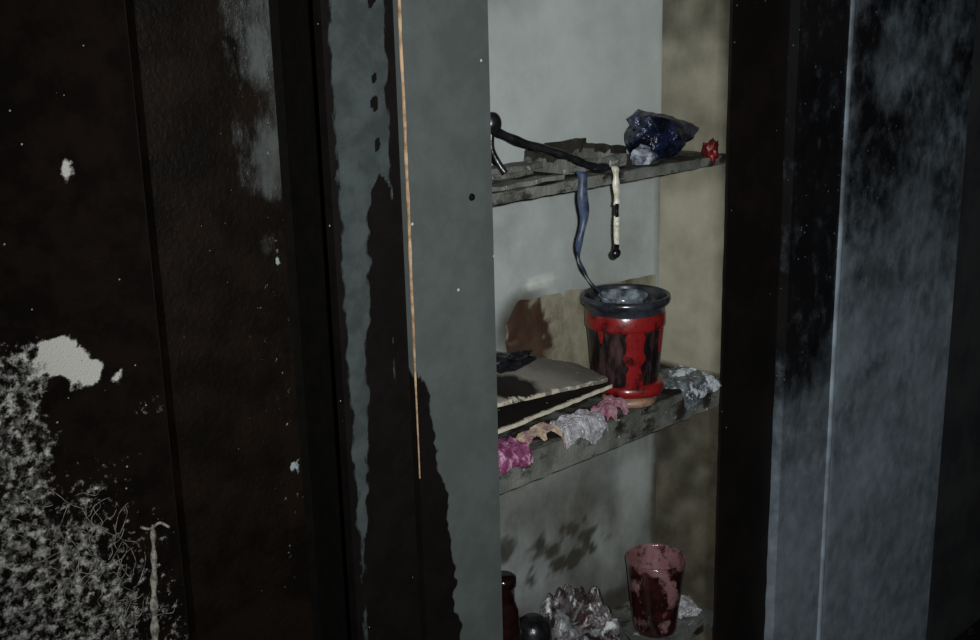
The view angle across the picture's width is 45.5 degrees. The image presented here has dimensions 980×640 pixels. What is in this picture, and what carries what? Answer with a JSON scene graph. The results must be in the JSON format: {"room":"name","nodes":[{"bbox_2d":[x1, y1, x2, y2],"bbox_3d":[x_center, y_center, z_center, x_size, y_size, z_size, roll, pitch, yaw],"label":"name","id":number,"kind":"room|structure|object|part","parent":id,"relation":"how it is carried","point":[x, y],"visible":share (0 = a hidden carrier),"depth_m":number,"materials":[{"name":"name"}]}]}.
{"room":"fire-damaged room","nodes":[
{"label":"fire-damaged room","id":0,"kind":"room"},
{"bbox_2d":[0,0,188,639],"bbox_3d":[-1.065,0.278,0.802,1.800,2.400,0.100,-15,20,-41],"label":"wall","id":1,"kind":"structure","parent":0,"point":[82,404],"depth_m":1.26,"materials":[{"name":"paint"}]},
{"bbox_2d":[926,0,979,639],"bbox_3d":[1.464,-0.400,3.094,1.240,2.400,0.100,-15,20,-41],"label":"wall","id":2,"kind":"structure","parent":0,"point":[954,597],"depth_m":2.90,"materials":[{"name":"grey paint"}]},
{"bbox_2d":[954,619,979,639],"bbox_3d":[0.952,1.380,1.332,5.000,0.100,3.100,-15,20,-41],"label":"floor","id":3,"kind":"structure","parent":0,"point":[972,632],"depth_m":3.13,"materials":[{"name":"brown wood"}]},
{"bbox_2d":[0,487,176,639],"bbox_3d":[-0.413,0.745,1.401,0.224,1.147,0.107,-15,20,-41],"label":"branch","id":4,"kind":"object","parent":3,"relation":"on","point":[154,626],"visible":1,"depth_m":1.35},
{"bbox_2d":[124,0,789,639],"bbox_3d":[0.242,0.065,2.150,1.960,2.050,0.297,-15,20,-41],"label":"wardrobe","id":5,"kind":"object","parent":3,"relation":"on","point":[696,483],"depth_m":2.05,"materials":[{"name":"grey wood"}]},
{"bbox_2d":[125,0,313,639],"bbox_3d":[-0.305,0.260,1.453,0.166,1.940,0.018,-15,20,-41],"label":"door","id":6,"kind":"structure","parent":5,"relation":"attached to","point":[203,76],"depth_m":1.37,"materials":[{"name":"brown wood"}]},
{"bbox_2d":[312,0,420,639],"bbox_3d":[-0.152,0.220,1.591,0.110,1.940,0.016,-15,20,-41],"label":"door","id":7,"kind":"structure","parent":5,"relation":"attached to","point":[355,44],"depth_m":1.52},
{"bbox_2d":[393,0,502,639],"bbox_3d":[-0.049,0.194,1.675,0.154,1.940,0.022,-15,20,-41],"label":"door","id":8,"kind":"structure","parent":5,"relation":"attached to","point":[442,46],"depth_m":1.61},
{"bbox_2d":[501,570,520,639],"bbox_3d":[0.024,0.533,1.923,0.056,0.248,0.056,-15,20,-41],"label":"bottle","id":9,"kind":"object","parent":5,"relation":"on","point":[510,618],"visible":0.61,"depth_m":1.89,"materials":[{"name":"red glass"}]},
{"bbox_2d":[498,436,533,473],"bbox_3d":[0.005,0.206,1.766,0.134,0.047,0.054,-15,20,-41],"label":"cloth","id":10,"kind":"object","parent":5,"relation":"on","point":[513,453],"visible":0.42,"depth_m":1.77,"materials":[{"name":"fabric"}]},
{"bbox_2d":[492,161,564,190],"bbox_3d":[0.009,-0.215,1.747,0.203,0.024,0.122,-15,20,-41],"label":"burnt wood slats","id":11,"kind":"object","parent":5,"relation":"on","point":[516,169],"depth_m":1.76,"materials":[{"name":"grey wood"}]},
{"bbox_2d":[520,613,551,639],"bbox_3d":[0.074,0.568,1.996,0.066,0.138,0.067,-15,20,-41],"label":"jar","id":12,"kind":"object","parent":5,"relation":"on","point":[534,626],"visible":0.87,"depth_m":1.96,"materials":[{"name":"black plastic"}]},
{"bbox_2d":[516,422,565,446],"bbox_3d":[0.079,0.186,1.833,0.069,0.033,0.054,-15,20,-41],"label":"cloth","id":13,"kind":"object","parent":5,"relation":"on","point":[541,429],"visible":0.98,"depth_m":1.83,"materials":[{"name":"beige fabric"}]},
{"bbox_2d":[490,112,609,174],"bbox_3d":[0.092,-0.266,1.761,0.220,0.105,0.035,-8,16,-24],"label":"branch","id":14,"kind":"object","parent":5,"relation":"on","point":[496,123],"visible":0.9,"depth_m":1.75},
{"bbox_2d":[497,383,611,434],"bbox_3d":[0.053,0.137,1.862,0.339,0.022,0.108,-15,20,-41],"label":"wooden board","id":15,"kind":"object","parent":5,"relation":"on","point":[511,416],"visible":0.4,"depth_m":1.85,"materials":[{"name":"black wood"}]},
{"bbox_2d":[496,351,608,406],"bbox_3d":[0.048,0.065,1.853,0.345,0.116,0.116,-15,20,-41],"label":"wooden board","id":16,"kind":"object","parent":15,"relation":"on","point":[540,377],"visible":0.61,"depth_m":1.86,"materials":[{"name":"beige wood"}]},
{"bbox_2d":[496,349,538,372],"bbox_3d":[0.027,0.062,1.798,0.118,0.029,0.047,-15,20,-41],"label":"lump","id":17,"kind":"object","parent":16,"relation":"on","point":[506,361],"visible":0.71,"depth_m":1.79,"materials":[{"name":"black plastic"}]},
{"bbox_2d":[524,137,626,174],"bbox_3d":[0.139,-0.265,1.885,0.149,0.043,0.096,-15,20,-41],"label":"wooden tray","id":18,"kind":"object","parent":5,"relation":"on","point":[613,155],"visible":0.66,"depth_m":1.89,"materials":[{"name":"grey wood"}]},
{"bbox_3d":[0.103,0.074,2.033,0.700,2.000,0.015,-15,20,-41],"label":"panel","id":19,"kind":"part","parent":5,"relation":"part of","materials":[{"name":"grey paint"}]},
{"bbox_2d":[550,409,608,448],"bbox_3d":[0.143,0.175,1.891,0.107,0.048,0.055,-15,20,-41],"label":"cloth","id":20,"kind":"object","parent":5,"relation":"on","point":[590,426],"visible":1,"depth_m":1.88,"materials":[{"name":"grey fabric"}]},
{"bbox_3d":[0.171,0.030,2.069,0.392,0.195,0.008,-15,20,-41],"label":"creased cardboard panel","id":21,"kind":"part","parent":5,"relation":"part of","materials":[{"name":"beige cardboard"}]},
{"bbox_2d":[539,583,634,639],"bbox_3d":[0.175,0.548,2.106,0.192,0.114,0.123,-15,20,-41],"label":"plastic wrapper","id":22,"kind":"object","parent":5,"relation":"on","point":[571,614],"visible":0.99,"depth_m":2.11,"materials":[{"name":"plastic"}]},
{"bbox_2d":[574,171,604,297],"bbox_3d":[0.153,-0.130,1.860,0.034,0.228,0.150,3,16,15],"label":"ribbon","id":23,"kind":"object","parent":5,"relation":"attached to","point":[582,194],"visible":1,"depth_m":1.78,"materials":[{"name":"fabric"}]},
{"bbox_2d":[498,365,719,493],"bbox_3d":[0.139,0.182,1.981,0.643,0.054,0.148,-15,20,-41],"label":"shelf","id":24,"kind":"object","parent":5,"relation":"attached to","point":[550,456],"depth_m":1.95,"materials":[{"name":"grey wood"}]},
{"bbox_2d":[492,150,725,204],"bbox_3d":[0.128,-0.230,1.870,0.642,0.019,0.148,-15,20,-41],"label":"shelf","id":25,"kind":"object","parent":5,"relation":"attached to","point":[685,159],"depth_m":1.86,"materials":[{"name":"grey wood"}]},
{"bbox_2d":[590,395,628,420],"bbox_3d":[0.201,0.145,1.943,0.060,0.030,0.053,-15,20,-41],"label":"cloth","id":26,"kind":"object","parent":5,"relation":"on","point":[608,406],"visible":0.99,"depth_m":1.93,"materials":[{"name":"pink fabric"}]},
{"bbox_2d":[610,166,620,257],"bbox_3d":[0.194,-0.171,1.845,0.018,0.145,0.035,-8,16,-23],"label":"strap","id":27,"kind":"object","parent":5,"relation":"hanging from","point":[615,253],"visible":0.98,"depth_m":1.83,"materials":[{"name":"fabric"}]},
{"bbox_2d":[602,393,656,408],"bbox_3d":[0.242,0.133,2.024,0.094,0.016,0.095,-15,20,-41],"label":"lid","id":28,"kind":"object","parent":5,"relation":"on","point":[632,403],"visible":0.39,"depth_m":1.98,"materials":[{"name":"beige plastic"}]},
{"bbox_2d":[580,284,670,398],"bbox_3d":[0.232,0.039,2.010,0.154,0.174,0.154,-15,20,-41],"label":"plant pot","id":29,"kind":"object","parent":28,"relation":"on","point":[625,327],"visible":0.95,"depth_m":1.96,"materials":[{"name":"plastic"}]},
{"bbox_2d":[598,288,647,303],"bbox_3d":[0.226,-0.025,1.988,0.084,0.039,0.084,-15,20,-41],"label":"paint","id":30,"kind":"object","parent":29,"relation":"on","point":[616,295],"depth_m":2.01,"materials":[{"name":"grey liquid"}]},
{"bbox_2d":[629,143,656,164],"bbox_3d":[0.249,-0.271,1.905,0.049,0.034,0.043,-5,15,-13],"label":"scrap","id":31,"kind":"object","parent":5,"relation":"on","point":[642,155],"visible":1,"depth_m":1.89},
{"bbox_2d":[626,544,685,638],"bbox_3d":[0.308,0.508,2.179,0.111,0.148,0.111,-15,20,-41],"label":"cup","id":32,"kind":"object","parent":5,"relation":"on","point":[655,572],"visible":1,"depth_m":2.15,"materials":[{"name":"red glass"}]},
{"bbox_2d":[611,600,712,639],"bbox_3d":[0.150,0.627,2.100,0.643,0.033,0.148,-15,20,-41],"label":"shelf","id":33,"kind":"object","parent":5,"relation":"attached to","point":[687,628],"depth_m":2.23,"materials":[{"name":"grey wood"}]},
{"bbox_2d":[626,111,699,159],"bbox_3d":[0.286,-0.320,1.997,0.171,0.079,0.100,-15,20,-41],"label":"crumpled plastic bag","id":34,"kind":"object","parent":5,"relation":"on","point":[667,136],"visible":0.87,"depth_m":1.96,"materials":[{"name":"blue plastic"}]},
{"bbox_2d":[659,365,720,410],"bbox_3d":[0.346,0.120,2.115,0.124,0.051,0.109,-15,20,-41],"label":"crystal","id":35,"kind":"object","parent":5,"relation":"on","point":[694,384],"visible":0.89,"depth_m":2.08},
{"bbox_2d":[678,595,702,616],"bbox_3d":[0.372,0.550,2.252,0.072,0.024,0.056,-9,17,-25],"label":"scrap","id":36,"kind":"object","parent":5,"relation":"on","point":[688,607],"visible":0.75,"depth_m":2.24,"materials":[{"name":"paper"}]},
{"bbox_3d":[0.376,0.029,2.174,0.018,2.000,0.145,-15,20,-41],"label":"panel","id":37,"kind":"part","parent":5,"relation":"part of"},
{"bbox_2d":[703,137,718,163],"bbox_3d":[0.379,-0.289,2.003,0.028,0.048,0.031,2,15,12],"label":"scrap","id":38,"kind":"object","parent":5,"relation":"on","point":[710,149],"visible":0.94,"depth_m":1.99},
{"bbox_2d":[764,0,976,639],"bbox_3d":[0.808,-0.036,2.453,0.691,1.940,0.028,-15,20,-41],"label":"door","id":39,"kind":"structure","parent":5,"relation":"attached to","point":[878,91],"depth_m":2.42,"materials":[{"name":"grey wood"}]}
]}

